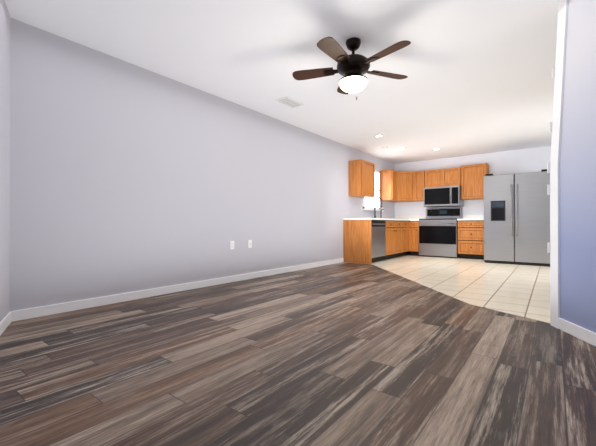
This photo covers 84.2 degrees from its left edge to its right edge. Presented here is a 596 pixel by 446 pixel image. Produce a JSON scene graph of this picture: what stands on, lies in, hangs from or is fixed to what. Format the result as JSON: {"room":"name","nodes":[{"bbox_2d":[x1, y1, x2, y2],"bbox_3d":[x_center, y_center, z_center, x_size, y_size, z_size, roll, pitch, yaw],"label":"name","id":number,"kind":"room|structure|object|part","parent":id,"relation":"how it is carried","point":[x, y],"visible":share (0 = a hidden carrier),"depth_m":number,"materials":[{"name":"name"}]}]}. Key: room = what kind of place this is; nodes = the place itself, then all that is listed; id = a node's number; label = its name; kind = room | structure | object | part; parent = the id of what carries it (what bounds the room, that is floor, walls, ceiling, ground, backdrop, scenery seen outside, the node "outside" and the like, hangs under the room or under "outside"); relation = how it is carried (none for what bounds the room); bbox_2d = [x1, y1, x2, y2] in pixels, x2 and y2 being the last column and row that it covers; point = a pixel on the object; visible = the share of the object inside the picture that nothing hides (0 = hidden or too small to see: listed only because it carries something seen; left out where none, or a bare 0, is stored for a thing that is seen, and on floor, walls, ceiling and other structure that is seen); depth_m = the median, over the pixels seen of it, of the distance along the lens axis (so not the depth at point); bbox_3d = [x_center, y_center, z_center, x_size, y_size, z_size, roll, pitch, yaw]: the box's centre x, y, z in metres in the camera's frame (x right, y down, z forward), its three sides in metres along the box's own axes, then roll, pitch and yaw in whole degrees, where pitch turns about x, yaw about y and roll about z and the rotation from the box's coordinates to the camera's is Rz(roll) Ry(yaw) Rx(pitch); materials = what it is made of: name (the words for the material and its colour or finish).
{"room":"empty living room","nodes":[
{"label":"empty living room","id":0,"kind":"room"},
{"bbox_2d":[0,0,10,321],"bbox_3d":[-0.593,-0.441,-0.166,0.120,2.440,6.820,0,0,-32],"label":"wall","id":1,"kind":"structure","parent":0,"point":[5,46],"depth_m":2.48,"materials":[{"name":"paint"}]},
{"bbox_2d":[0,311,11,335],"bbox_3d":[-0.531,0.737,-0.144,0.014,0.085,6.600,0,0,-32],"label":"baseboard","id":2,"kind":"structure","parent":1,"relation":"attached to","point":[6,321],"depth_m":2.45,"materials":[{"name":"white wood"}]},
{"bbox_2d":[10,18,394,310],"bbox_3d":[0.123,-0.414,5.885,0.120,2.440,8.360,0,0,38],"label":"wall","id":3,"kind":"structure","parent":0,"point":[126,177],"depth_m":3.51,"materials":[{"name":"paint"}]},
{"bbox_2d":[12,258,343,321],"bbox_3d":[-0.678,0.758,4.733,0.014,0.085,5.285,0,0,38],"label":"baseboard","id":4,"kind":"structure","parent":3,"relation":"attached to","point":[28,313],"depth_m":3.49,"materials":[{"name":"white wood"}]},
{"bbox_2d":[230,241,233,249],"bbox_3d":[-0.889,0.299,4.465,0.008,0.116,0.072,0,0,38],"label":"electrical outlet plate","id":5,"kind":"object","parent":3,"relation":"attached to","point":[231,244],"visible":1,"depth_m":4.45,"materials":[{"name":"white plastic"}]},
{"bbox_2d":[248,240,251,247],"bbox_3d":[-0.686,0.301,4.725,0.012,0.116,0.072,0,0,38],"label":"electrical outlet plate","id":6,"kind":"object","parent":3,"relation":"attached to","point":[249,243],"visible":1,"depth_m":4.72,"materials":[{"name":"white plastic"}]},
{"bbox_2d":[349,159,374,197],"bbox_3d":[1.387,-0.944,7.154,0.323,0.750,0.610,0,0,38],"label":"upper cabinet","id":7,"kind":"object","parent":3,"relation":"attached to","point":[361,178],"visible":1,"depth_m":6.95,"materials":[{"name":"brown wood"}]},
{"bbox_2d":[362,170,379,210],"bbox_3d":[1.769,-0.791,7.875,0.048,0.990,0.960,0,0,38],"label":"kitchen window","id":8,"kind":"structure","parent":3,"relation":"in","point":[368,203],"depth_m":8.06,"materials":[{"name":"white glass"}]},
{"bbox_2d":[380,170,396,200],"bbox_3d":[2.288,-0.939,8.319,0.323,0.750,0.335,0,0,38],"label":"upper cabinet","id":9,"kind":"object","parent":3,"relation":"attached to","point":[388,185],"visible":1,"depth_m":8.20,"materials":[{"name":"brown wood"}]},
{"bbox_2d":[387,171,417,202],"bbox_3d":[2.711,-0.938,8.605,0.642,0.750,0.647,0,0,38],"label":"upper cabinet","id":10,"kind":"object","parent":3,"relation":"attached to","point":[405,186],"visible":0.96,"depth_m":8.39,"materials":[{"name":"brown wood"}]},
{"bbox_2d":[4,0,559,163],"bbox_3d":[1.533,-1.696,3.119,6.100,0.100,11.200,0,0,38],"label":"ceiling","id":11,"kind":"structure","parent":0,"point":[479,79],"depth_m":3.28,"materials":[{"name":"paint"}]},
{"bbox_2d":[276,97,303,107],"bbox_3d":[-0.109,-1.633,4.477,0.200,0.014,0.360,0,0,38],"label":"ceiling vent","id":12,"kind":"object","parent":11,"relation":"in","point":[290,102],"visible":1,"depth_m":4.46,"materials":[{"name":"white plastic"}]},
{"bbox_2d":[292,37,410,93],"bbox_3d":[0.487,-1.418,2.959,1.097,0.456,1.070,0,0,38],"label":"fan","id":13,"kind":"object","parent":11,"relation":"hanging from","point":[353,64],"depth_m":2.91,"materials":[{"name":"brown wood"}]},
{"bbox_3d":[0.501,-1.234,2.993,0.252,0.088,0.252,0,0,38],"label":"fan hanging shade","id":14,"kind":"part","parent":13,"relation":"part of","materials":[{"name":"white glass"}]},
{"bbox_2d":[0,262,595,445],"bbox_3d":[1.533,0.844,3.108,6.100,0.100,11.200,0,0,38],"label":"floor","id":15,"kind":"structure","parent":0,"point":[347,354],"depth_m":1.75,"materials":[{"name":"brown wood"}]},
{"bbox_2d":[348,255,549,322],"bbox_3d":[2.814,0.799,4.766,5.500,0.004,6.590,0,0,38],"label":"floor","id":16,"kind":"structure","parent":0,"point":[519,290],"depth_m":4.57,"materials":[{"name":"beige tile"}]},
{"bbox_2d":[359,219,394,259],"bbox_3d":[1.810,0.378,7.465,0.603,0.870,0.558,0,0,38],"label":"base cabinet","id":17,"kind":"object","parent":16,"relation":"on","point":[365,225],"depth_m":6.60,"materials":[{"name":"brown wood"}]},
{"bbox_2d":[374,197,383,217],"bbox_3d":[2.009,-0.359,7.979,0.210,0.509,0.388,0,0,38],"label":"faucet","id":18,"kind":"object","parent":17,"relation":"on","point":[380,210],"visible":1,"depth_m":7.89,"materials":[{"name":"silver metal"}]},
{"bbox_2d":[372,220,385,262],"bbox_3d":[1.430,0.377,6.941,0.592,0.866,0.720,0,0,38],"label":"dishwasher","id":19,"kind":"object","parent":16,"relation":"on","point":[378,240],"visible":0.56,"depth_m":6.80,"materials":[{"name":"silver metal"}]},
{"bbox_2d":[395,219,402,257],"bbox_3d":[2.099,0.379,7.840,0.603,0.870,0.625,0,0,38],"label":"base cabinet","id":20,"kind":"object","parent":16,"relation":"on","point":[402,235],"depth_m":7.70,"materials":[{"name":"brown wood"}]},
{"bbox_2d":[403,219,406,255],"bbox_3d":[2.338,0.381,8.149,0.603,0.870,0.414,0,0,38],"label":"base cabinet","id":21,"kind":"object","parent":16,"relation":"on","point":[404,220],"depth_m":8.00,"materials":[{"name":"brown wood"}]},
{"bbox_2d":[411,219,418,254],"bbox_3d":[3.035,0.382,8.377,0.256,0.870,0.603,0,0,38],"label":"base cabinet","id":22,"kind":"object","parent":16,"relation":"on","point":[414,222],"depth_m":8.13,"materials":[{"name":"brown wood"}]},
{"bbox_2d":[419,207,461,257],"bbox_3d":[3.447,0.220,7.995,0.852,1.190,0.683,0,0,38],"label":"range","id":23,"kind":"object","parent":16,"relation":"on","point":[438,232],"visible":0.94,"depth_m":7.82,"materials":[{"name":"silver metal"}]},
{"bbox_2d":[457,219,483,258],"bbox_3d":[4.043,0.378,7.597,0.560,0.870,0.603,0,0,38],"label":"base cabinet","id":24,"kind":"object","parent":16,"relation":"on","point":[470,231],"depth_m":7.38,"materials":[{"name":"brown wood"}]},
{"bbox_2d":[484,169,549,266],"bbox_3d":[4.538,-0.090,6.792,1.105,1.800,1.234,0,0,38],"label":"fridge","id":25,"kind":"object","parent":16,"relation":"on","point":[516,218],"visible":0.83,"depth_m":6.33,"materials":[{"name":"grey metal"}]},
{"bbox_2d":[395,146,550,218],"bbox_3d":[4.866,-0.408,7.426,5.740,2.440,0.120,0,0,38],"label":"wall","id":26,"kind":"structure","parent":0,"point":[521,161],"depth_m":7.79,"materials":[{"name":"paint"}]},
{"bbox_2d":[414,171,424,201],"bbox_3d":[3.160,-0.938,8.462,0.257,0.750,0.323,0,0,38],"label":"upper cabinet","id":27,"kind":"object","parent":26,"relation":"attached to","point":[419,181],"visible":0.85,"depth_m":8.34,"materials":[{"name":"brown wood"}]},
{"bbox_2d":[395,215,483,218],"bbox_3d":[3.554,-0.144,8.347,2.248,0.099,0.018,0,0,38],"label":"backsplash","id":28,"kind":"structure","parent":26,"relation":"attached to","point":[464,216],"depth_m":8.55,"materials":[{"name":"white"}]},
{"bbox_2d":[425,167,460,187],"bbox_3d":[3.592,-1.096,8.129,0.828,0.437,0.323,0,0,38],"label":"upper cabinet","id":29,"kind":"object","parent":26,"relation":"attached to","point":[443,177],"visible":0.9,"depth_m":7.98,"materials":[{"name":"brown wood"}]},
{"bbox_2d":[424,185,463,207],"bbox_3d":[3.544,-0.636,8.064,0.824,0.477,0.481,0,0,38],"label":"microwave","id":30,"kind":"object","parent":29,"relation":"attached to","point":[446,196],"visible":0.94,"depth_m":7.90,"materials":[{"name":"silver metal"}]},
{"bbox_2d":[461,163,488,199],"bbox_3d":[4.136,-0.954,7.708,0.538,0.795,0.323,0,0,38],"label":"upper cabinet","id":31,"kind":"object","parent":26,"relation":"attached to","point":[472,181],"visible":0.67,"depth_m":7.59,"materials":[{"name":"brown wood"}]},
{"bbox_2d":[560,0,595,332],"bbox_3d":[1.645,-0.441,-0.294,0.120,2.440,5.700,0,0,8],"label":"wall","id":32,"kind":"structure","parent":0,"point":[578,224],"depth_m":2.26,"materials":[{"name":"paint"}]},
{"bbox_2d":[547,0,568,328],"bbox_3d":[1.995,-0.429,2.468,0.211,2.440,0.249,0,0,38],"label":"trim","id":33,"kind":"structure","parent":32,"relation":"attached to","point":[553,165],"depth_m":2.48,"materials":[{"name":"white"}]},
{"bbox_2d":[558,318,595,346],"bbox_3d":[1.580,0.736,-0.275,0.014,0.085,5.530,0,0,8],"label":"baseboard","id":34,"kind":"structure","parent":32,"relation":"attached to","point":[580,332],"depth_m":2.26,"materials":[{"name":"white wood"}]}
]}

